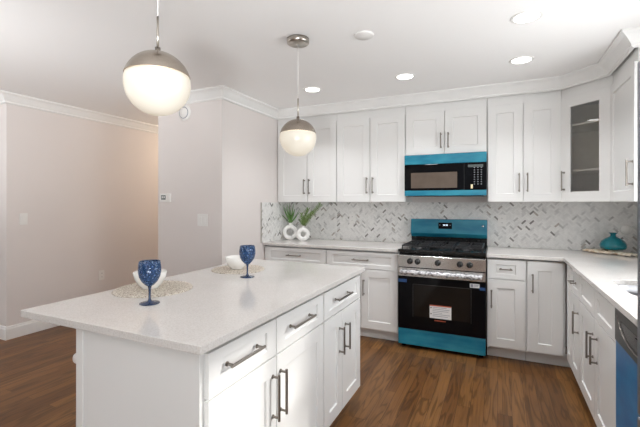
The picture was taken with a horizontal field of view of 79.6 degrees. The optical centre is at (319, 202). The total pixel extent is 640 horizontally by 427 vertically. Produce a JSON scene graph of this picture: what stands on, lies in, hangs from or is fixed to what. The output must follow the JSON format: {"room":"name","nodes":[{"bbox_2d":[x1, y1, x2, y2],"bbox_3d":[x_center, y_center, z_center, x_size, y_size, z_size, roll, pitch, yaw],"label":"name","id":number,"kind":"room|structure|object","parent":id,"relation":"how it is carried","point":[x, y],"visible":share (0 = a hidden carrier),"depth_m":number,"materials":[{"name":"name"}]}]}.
{"room":"kitchen","nodes":[
{"label":"kitchen","id":0,"kind":"room"},
{"bbox_2d":[0,103,157,326],"bbox_3d":[-3.198,0.136,6.079,2.090,2.440,4.052,0,0,25],"label":"wall","id":1,"kind":"structure","parent":0,"point":[87,189],"depth_m":4.36,"materials":[{"name":"grey paint"}]},
{"bbox_2d":[19,213,27,224],"bbox_3d":[-3.033,0.165,3.934,0.010,0.118,0.075,0,0,25],"label":"light switch","id":2,"kind":"object","parent":1,"relation":"attached to","point":[23,217],"visible":1,"depth_m":3.93,"materials":[{"name":"white plastic"}]},
{"bbox_2d":[0,320,59,340],"bbox_3d":[-3.194,1.290,6.068,2.106,0.131,4.068,0,0,25],"label":"baseboard","id":3,"kind":"structure","parent":1,"relation":"attached to","point":[21,329],"depth_m":3.92,"materials":[{"name":"white paint"}]},
{"bbox_2d":[0,90,157,133],"bbox_3d":[-3.177,-1.034,6.022,2.176,0.100,4.138,0,0,25],"label":"trim","id":4,"kind":"structure","parent":1,"relation":"attached to","point":[7,97],"depth_m":4.33,"materials":[{"name":"white paint"}]},
{"bbox_2d":[99,270,103,279],"bbox_3d":[-2.675,0.885,4.709,0.009,0.118,0.075,0,0,25],"label":"power outlet","id":5,"kind":"object","parent":1,"relation":"attached to","point":[101,272],"visible":1,"depth_m":4.71,"materials":[{"name":"white plastic"}]},
{"bbox_2d":[158,99,277,277],"bbox_3d":[-0.621,0.136,5.314,0.830,2.440,3.275,0,0,25],"label":"wall","id":6,"kind":"structure","parent":0,"point":[220,162],"depth_m":3.86,"materials":[{"name":"grey paint"}]},
{"bbox_2d":[160,193,170,201],"bbox_3d":[-1.585,-0.052,3.943,0.144,0.086,0.024,0,0,25],"label":"thermostat","id":7,"kind":"object","parent":6,"relation":"attached to","point":[163,197],"visible":1,"depth_m":3.93,"materials":[{"name":"white plastic"}]},
{"bbox_2d":[178,105,190,120],"bbox_3d":[-1.361,-0.900,3.837,0.162,0.162,0.028,0,0,25],"label":"detector","id":8,"kind":"object","parent":6,"relation":"attached to","point":[184,113],"visible":0.92,"depth_m":3.82,"materials":[{"name":"white plastic"}]},
{"bbox_2d":[197,214,207,225],"bbox_3d":[-1.147,0.168,3.748,0.125,0.118,0.010,0,0,25],"label":"light switch","id":9,"kind":"object","parent":6,"relation":"attached to","point":[202,219],"visible":1,"depth_m":3.75,"materials":[{"name":"white plastic"}]},
{"bbox_2d":[185,85,278,119],"bbox_3d":[-0.639,-1.034,5.275,1.002,0.100,3.361,0,0,25],"label":"trim","id":10,"kind":"structure","parent":6,"relation":"attached to","point":[222,92],"depth_m":3.76,"materials":[{"name":"white paint"}]},
{"bbox_2d":[261,202,261,242],"bbox_3d":[-0.650,0.218,4.250,0.009,0.446,0.006,0,0,25],"label":"trim","id":11,"kind":"structure","parent":6,"relation":"attached to","point":[261,202],"depth_m":4.25,"materials":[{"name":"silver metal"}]},
{"bbox_2d":[262,202,290,242],"bbox_3d":[-0.508,0.218,4.560,0.008,0.446,0.674,0,0,25],"label":"backsplash","id":12,"kind":"structure","parent":6,"relation":"attached to","point":[273,222],"depth_m":4.50,"materials":[{"name":"tile"}]},
{"bbox_2d":[277,26,639,119],"bbox_3d":[1.015,-1.034,0.935,2.730,0.100,7.408,0,0,-3],"label":"trim","id":13,"kind":"structure","parent":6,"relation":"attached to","point":[627,39],"depth_m":3.52,"materials":[{"name":"white paint"}]},
{"bbox_2d":[0,325,596,426],"bbox_3d":[-1.682,1.406,2.761,7.828,0.100,9.000,0,0,25],"label":"floor","id":14,"kind":"structure","parent":0,"point":[407,385],"depth_m":2.81,"materials":[{"name":"brown wood"}]},
{"bbox_2d":[73,353,75,426],"bbox_3d":[-0.971,1.040,1.920,0.360,0.632,0.350,0,0,25],"label":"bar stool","id":15,"kind":"object","parent":14,"relation":"on","point":[74,355],"visible":0.16,"depth_m":1.82,"materials":[{"name":"white wood"}]},
{"bbox_2d":[76,275,359,426],"bbox_3d":[-0.313,0.913,2.039,0.655,0.884,1.561,0,0,25],"label":"kitchen island","id":16,"kind":"object","parent":14,"relation":"on","point":[300,367],"visible":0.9,"depth_m":1.45,"materials":[{"name":"white paint"}]},
{"bbox_2d":[21,259,363,354],"bbox_3d":[-0.464,0.456,2.111,0.955,0.028,1.606,0,0,25],"label":"island countertop","id":17,"kind":"structure","parent":16,"relation":"on","point":[218,308],"depth_m":1.62,"materials":[{"name":"stone"}]},
{"bbox_2d":[138,259,160,305],"bbox_3d":[-0.748,0.348,1.688,0.096,0.187,0.096,0,0,25],"label":"goblet","id":18,"kind":"object","parent":17,"relation":"on","point":[149,271],"visible":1,"depth_m":1.66,"materials":[{"name":"blue glass"}]},
{"bbox_2d":[138,259,160,286],"bbox_3d":[-0.748,0.311,1.688,0.096,0.112,0.096,0,0,25],"label":"cup","id":19,"kind":"object","parent":18,"relation":"on","point":[149,271],"depth_m":1.65,"materials":[{"name":"blue glass"}]},
{"bbox_2d":[111,280,192,297],"bbox_3d":[-0.852,0.438,1.970,0.383,0.008,0.383,0,0,25],"label":"placemat","id":20,"kind":"object","parent":17,"relation":"on","point":[169,287],"visible":0.78,"depth_m":1.91,"materials":[{"name":"beige wicker"}]},
{"bbox_2d":[133,269,166,288],"bbox_3d":[-0.868,0.392,1.964,0.160,0.083,0.160,0,0,25],"label":"bowl","id":21,"kind":"object","parent":20,"relation":"on","point":[159,282],"visible":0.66,"depth_m":1.93,"materials":[{"name":"white ceramic"}]},
{"bbox_2d":[211,265,264,273],"bbox_3d":[-0.541,0.438,2.549,0.343,0.008,0.344,0,0,25],"label":"placemat","id":22,"kind":"object","parent":17,"relation":"on","point":[226,269],"visible":0.68,"depth_m":2.49,"materials":[{"name":"beige wicker"}]},
{"bbox_2d":[225,255,245,268],"bbox_3d":[-0.549,0.395,2.540,0.156,0.078,0.156,0,0,25],"label":"bowl","id":23,"kind":"object","parent":22,"relation":"on","point":[233,261],"visible":0.85,"depth_m":2.48,"materials":[{"name":"white ceramic"}]},
{"bbox_2d":[239,245,255,277],"bbox_3d":[-0.432,0.348,2.288,0.096,0.187,0.096,0,0,25],"label":"goblet","id":24,"kind":"object","parent":17,"relation":"on","point":[246,252],"visible":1,"depth_m":2.25,"materials":[{"name":"blue glass"}]},
{"bbox_2d":[239,245,255,264],"bbox_3d":[-0.432,0.311,2.288,0.096,0.112,0.096,0,0,25],"label":"cup","id":25,"kind":"object","parent":24,"relation":"on","point":[246,252],"depth_m":2.25,"materials":[{"name":"blue glass"}]},
{"bbox_2d":[265,245,327,263],"bbox_3d":[-0.159,0.913,4.412,0.759,0.884,0.666,0,0,25],"label":"base cabinet","id":26,"kind":"object","parent":14,"relation":"on","point":[275,253],"visible":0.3,"depth_m":4.14,"materials":[{"name":"white paint"}]},
{"bbox_2d":[263,238,404,251],"bbox_3d":[0.185,0.456,4.258,1.517,0.028,0.641,0,0,25],"label":"countertop","id":27,"kind":"structure","parent":26,"relation":"on","point":[312,243],"depth_m":4.09,"materials":[{"name":"stone"}]},
{"bbox_2d":[283,223,296,239],"bbox_3d":[-0.356,0.340,4.616,0.184,0.203,0.047,0,0,1],"label":"vase","id":28,"kind":"object","parent":27,"relation":"on","point":[290,226],"visible":0.94,"depth_m":4.60,"materials":[{"name":"white ceramic"}]},
{"bbox_2d":[282,204,299,222],"bbox_3d":[-0.379,0.123,4.619,0.305,0.251,0.129,0,0,25],"label":"potted succulent","id":29,"kind":"object","parent":28,"relation":"on","point":[290,216],"visible":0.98,"depth_m":4.60,"materials":[{"name":"green plant"}]},
{"bbox_2d":[296,225,309,240],"bbox_3d":[-0.198,0.353,4.482,0.158,0.177,0.048,0,0,1],"label":"vase","id":30,"kind":"object","parent":27,"relation":"on","point":[298,233],"visible":1,"depth_m":4.46,"materials":[{"name":"white ceramic"}]},
{"bbox_2d":[299,202,321,225],"bbox_3d":[-0.102,0.138,4.438,0.324,0.319,0.069,0,0,25],"label":"sprig","id":31,"kind":"object","parent":30,"relation":"in","point":[304,221],"visible":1,"depth_m":4.46,"materials":[{"name":"green plant"}]},
{"bbox_2d":[327,249,398,340],"bbox_3d":[0.529,0.913,4.094,0.752,0.884,0.666,0,0,25],"label":"base cabinet","id":32,"kind":"object","parent":14,"relation":"on","point":[378,297],"visible":0.61,"depth_m":3.77,"materials":[{"name":"white paint"}]},
{"bbox_2d":[398,219,487,356],"bbox_3d":[1.205,0.764,3.733,0.762,1.184,0.735,0,0,25],"label":"gas range","id":33,"kind":"object","parent":14,"relation":"on","point":[442,271],"visible":1,"depth_m":3.49,"materials":[{"name":"black metal"}]},
{"bbox_2d":[433,307,448,317],"bbox_3d":[1.089,0.985,3.453,0.150,0.082,0.001,0,0,25],"label":"print","id":34,"kind":"object","parent":33,"relation":"attached to","point":[438,312],"depth_m":3.45,"materials":[{"name":"grey paper"}]},
{"bbox_2d":[398,240,487,255],"bbox_3d":[1.221,0.426,3.768,0.762,0.062,0.660,0,0,25],"label":"cooktop","id":35,"kind":"object","parent":33,"relation":"in","point":[414,247],"depth_m":3.59,"materials":[{"name":"black metal"}]},
{"bbox_2d":[487,257,525,360],"bbox_3d":[1.712,0.913,3.547,0.304,0.884,0.666,0,0,25],"label":"base cabinet","id":36,"kind":"object","parent":14,"relation":"on","point":[506,277],"visible":1,"depth_m":3.29,"materials":[{"name":"white paint"}]},
{"bbox_2d":[526,259,569,366],"bbox_3d":[2.028,0.913,3.401,0.388,0.884,0.666,0,0,25],"label":"base cabinet","id":37,"kind":"object","parent":14,"relation":"on","point":[545,279],"visible":0.96,"depth_m":3.17,"materials":[{"name":"white paint"}]},
{"bbox_2d":[567,265,571,366],"bbox_3d":[2.217,0.913,2.856,0.628,0.884,0.234,0,0,25],"label":"base cabinet","id":38,"kind":"object","parent":14,"relation":"on","point":[569,290],"visible":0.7,"depth_m":3.00,"materials":[{"name":"white paint"}]},
{"bbox_2d":[567,268,579,384],"bbox_3d":[2.084,0.913,2.614,0.666,0.884,0.313,0,0,25],"label":"base cabinet","id":39,"kind":"object","parent":14,"relation":"on","point":[574,281],"visible":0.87,"depth_m":2.75,"materials":[{"name":"white paint"}]},
{"bbox_2d":[579,276,615,426],"bbox_3d":[1.830,0.913,2.065,0.666,0.884,0.891,0,0,25],"label":"base cabinet","id":40,"kind":"object","parent":14,"relation":"on","point":[597,341],"visible":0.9,"depth_m":2.12,"materials":[{"name":"white paint"}]},
{"bbox_2d":[487,246,636,325],"bbox_3d":[1.673,0.456,2.387,1.207,0.028,2.788,0,0,25],"label":"countertop","id":41,"kind":"structure","parent":40,"relation":"on","point":[604,273],"depth_m":2.67,"materials":[{"name":"stone"}]},
{"bbox_2d":[582,249,636,255],"bbox_3d":[2.494,0.417,3.314,0.166,0.047,0.424,0,0,-21],"label":"tray","id":42,"kind":"object","parent":41,"relation":"on","point":[604,251],"visible":0.99,"depth_m":3.26,"materials":[{"name":"beige wood"}]},
{"bbox_2d":[599,232,626,249],"bbox_3d":[2.516,0.328,3.299,0.192,0.144,0.192,0,0,25],"label":"vase","id":43,"kind":"object","parent":42,"relation":"on","point":[612,242],"visible":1,"depth_m":3.24,"materials":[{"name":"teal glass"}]},
{"bbox_2d":[618,285,636,295],"bbox_3d":[1.765,0.572,1.927,0.439,0.206,0.514,0,0,25],"label":"sink","id":44,"kind":"object","parent":41,"relation":"in","point":[632,289],"visible":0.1,"depth_m":2.19,"materials":[{"name":"metal"}]},
{"bbox_2d":[615,308,639,426],"bbox_3d":[1.522,0.913,1.382,0.633,0.883,0.598,0,0,25],"label":"dishwasher","id":45,"kind":"object","parent":14,"relation":"on","point":[627,414],"visible":0.83,"depth_m":1.63,"materials":[{"name":"blue metal"}]},
{"bbox_2d":[637,61,639,426],"bbox_3d":[1.075,0.466,0.606,0.793,1.780,0.908,0,0,25],"label":"refrigerator","id":46,"kind":"object","parent":14,"relation":"on","point":[638,64],"visible":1,"depth_m":1.15,"materials":[{"name":"metal"}]},
{"bbox_2d":[0,0,639,124],"bbox_3d":[-1.682,-1.134,2.761,7.828,0.100,9.000,0,0,25],"label":"ceiling","id":47,"kind":"structure","parent":0,"point":[76,53],"depth_m":2.63,"materials":[{"name":"white paint"}]},
{"bbox_2d":[123,0,190,115],"bbox_3d":[-0.627,-0.711,1.486,0.242,0.745,0.242,0,0,25],"label":"pendant lamp","id":48,"kind":"object","parent":47,"relation":"hanging from","point":[155,82],"visible":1,"depth_m":1.40,"materials":[{"name":"white glass"}]},
{"bbox_2d":[280,34,315,155],"bbox_3d":[-0.146,-0.696,2.543,0.242,0.775,0.242,0,0,25],"label":"pendant lamp","id":49,"kind":"object","parent":47,"relation":"hanging from","point":[297,136],"visible":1,"depth_m":2.47,"materials":[{"name":"white glass"}]},
{"bbox_2d":[303,87,321,91],"bbox_3d":[-0.072,-1.081,3.676,0.174,0.005,0.174,0,0,25],"label":"recessed light","id":50,"kind":"object","parent":47,"relation":"in","point":[307,89],"visible":1,"depth_m":3.67,"materials":[{"name":"white plastic"}]},
{"bbox_2d":[305,88,318,91],"bbox_3d":[-0.072,-1.082,3.676,0.135,0.003,0.135,0,0,11],"label":"diffuser","id":51,"kind":"object","parent":50,"relation":"attached to","point":[306,89],"depth_m":3.66,"materials":[{"name":"white plastic"}]},
{"bbox_2d":[354,31,373,39],"bbox_3d":[0.284,-1.078,2.482,0.128,0.011,0.128,0,0,25],"label":"cover plate","id":52,"kind":"object","parent":47,"relation":"attached to","point":[361,35],"visible":1,"depth_m":2.47,"materials":[{"name":"white plastic"}]},
{"bbox_2d":[395,73,414,79],"bbox_3d":[0.729,-1.081,3.298,0.174,0.005,0.174,0,0,25],"label":"recessed light","id":53,"kind":"object","parent":47,"relation":"in","point":[404,76],"visible":1,"depth_m":3.29,"materials":[{"name":"white plastic"}]},
{"bbox_2d":[397,74,412,78],"bbox_3d":[0.729,-1.082,3.298,0.135,0.003,0.135,0,0,38],"label":"diffuser","id":54,"kind":"object","parent":53,"relation":"attached to","point":[400,76],"depth_m":3.29,"materials":[{"name":"white plastic"}]},
{"bbox_2d":[509,56,533,63],"bbox_3d":[1.529,-1.081,2.917,0.174,0.005,0.174,0,0,25],"label":"recessed light","id":55,"kind":"object","parent":47,"relation":"in","point":[522,59],"visible":1,"depth_m":2.92,"materials":[{"name":"white plastic"}]},
{"bbox_2d":[510,10,543,23],"bbox_3d":[1.204,-1.081,2.241,0.174,0.005,0.174,0,0,25],"label":"recessed light","id":56,"kind":"object","parent":47,"relation":"in","point":[528,16],"visible":1,"depth_m":2.23,"materials":[{"name":"white plastic"}]},
{"bbox_2d":[514,12,539,22],"bbox_3d":[1.204,-1.082,2.241,0.135,0.003,0.135,0,0,38],"label":"diffuser","id":57,"kind":"object","parent":56,"relation":"attached to","point":[522,17],"depth_m":2.24,"materials":[{"name":"white plastic"}]},
{"bbox_2d":[291,196,631,345],"bbox_3d":[1.292,0.136,4.164,3.608,2.440,0.100,0,0,25],"label":"wall","id":58,"kind":"structure","parent":0,"point":[472,198],"depth_m":4.00,"materials":[{"name":"grey paint"}]},
{"bbox_2d":[278,114,336,201],"bbox_3d":[-0.099,-0.544,4.539,0.761,1.076,0.386,0,0,25],"label":"upper cabinet","id":59,"kind":"object","parent":58,"relation":"attached to","point":[310,177],"visible":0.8,"depth_m":4.36,"materials":[{"name":"white paint"}]},
{"bbox_2d":[349,214,354,223],"bbox_3d":[0.379,0.186,4.518,0.075,0.118,0.009,0,0,25],"label":"power outlet","id":60,"kind":"object","parent":58,"relation":"attached to","point":[351,216],"visible":1,"depth_m":4.52,"materials":[{"name":"white plastic"}]},
{"bbox_2d":[337,106,411,201],"bbox_3d":[0.591,-0.544,4.220,0.756,1.076,0.386,0,0,25],"label":"upper cabinet","id":61,"kind":"object","parent":58,"relation":"attached to","point":[371,144],"visible":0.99,"depth_m":4.07,"materials":[{"name":"white paint"}]},
{"bbox_2d":[406,98,486,155],"bbox_3d":[1.282,-0.780,3.900,0.762,0.604,0.386,0,0,25],"label":"upper cabinet","id":62,"kind":"object","parent":58,"relation":"attached to","point":[454,126],"visible":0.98,"depth_m":3.75,"materials":[{"name":"white paint"}]},
{"bbox_2d":[405,152,486,196],"bbox_3d":[1.278,-0.271,3.890,0.760,0.412,0.392,0,0,25],"label":"microwave","id":63,"kind":"object","parent":62,"relation":"attached to","point":[449,174],"visible":0.98,"depth_m":3.70,"materials":[{"name":"blue metal"}]},
{"bbox_2d":[291,202,636,252],"bbox_3d":[1.224,0.218,4.136,3.490,0.446,0.008,0,0,25],"label":"backsplash","id":64,"kind":"structure","parent":58,"relation":"attached to","point":[542,225],"depth_m":3.87,"materials":[{"name":"tile"}]},
{"bbox_2d":[498,215,505,226],"bbox_3d":[1.823,0.178,3.849,0.075,0.118,0.009,0,0,25],"label":"power outlet","id":65,"kind":"object","parent":58,"relation":"attached to","point":[501,218],"visible":1,"depth_m":3.85,"materials":[{"name":"white plastic"}]},
{"bbox_2d":[487,90,560,201],"bbox_3d":[1.901,-0.544,3.614,0.595,1.076,0.386,0,0,25],"label":"upper cabinet","id":66,"kind":"object","parent":58,"relation":"attached to","point":[524,130],"visible":0.99,"depth_m":3.48,"materials":[{"name":"white paint"}]},
{"bbox_2d":[561,73,612,201],"bbox_3d":[2.395,-0.544,3.248,0.634,1.076,0.635,0,0,25],"label":"upper cabinet","id":67,"kind":"object","parent":58,"relation":"attached to","point":[585,108],"visible":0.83,"depth_m":3.28,"materials":[{"name":"white paint"}]},
{"bbox_2d":[572,119,598,132],"bbox_3d":[2.404,-0.664,3.249,0.584,0.017,0.592,0,0,25],"label":"shelf","id":68,"kind":"object","parent":67,"relation":"attached to","point":[592,126],"depth_m":3.35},
{"bbox_2d":[572,168,598,173],"bbox_3d":[2.404,-0.275,3.249,0.584,0.017,0.592,0,0,25],"label":"shelf","id":69,"kind":"object","parent":67,"relation":"attached to","point":[591,170],"depth_m":3.26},
{"bbox_2d":[620,223,631,235],"bbox_3d":[2.723,0.239,3.416,0.086,0.112,0.040,0,0,25],"label":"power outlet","id":70,"kind":"object","parent":58,"relation":"attached to","point":[626,229],"visible":1,"depth_m":3.42,"materials":[{"name":"white plastic"}]},
{"bbox_3d":[1.450,0.136,0.305,0.120,2.440,6.972,0,0,25],"label":"wall","id":71,"kind":"structure","parent":0,"visible":0},
{"bbox_2d":[610,47,639,201],"bbox_3d":[2.256,-0.544,2.643,0.377,1.076,0.591,0,0,25],"label":"upper cabinet","id":72,"kind":"object","parent":71,"relation":"attached to","point":[623,90],"visible":0.95,"depth_m":2.66,"materials":[{"name":"white paint"}]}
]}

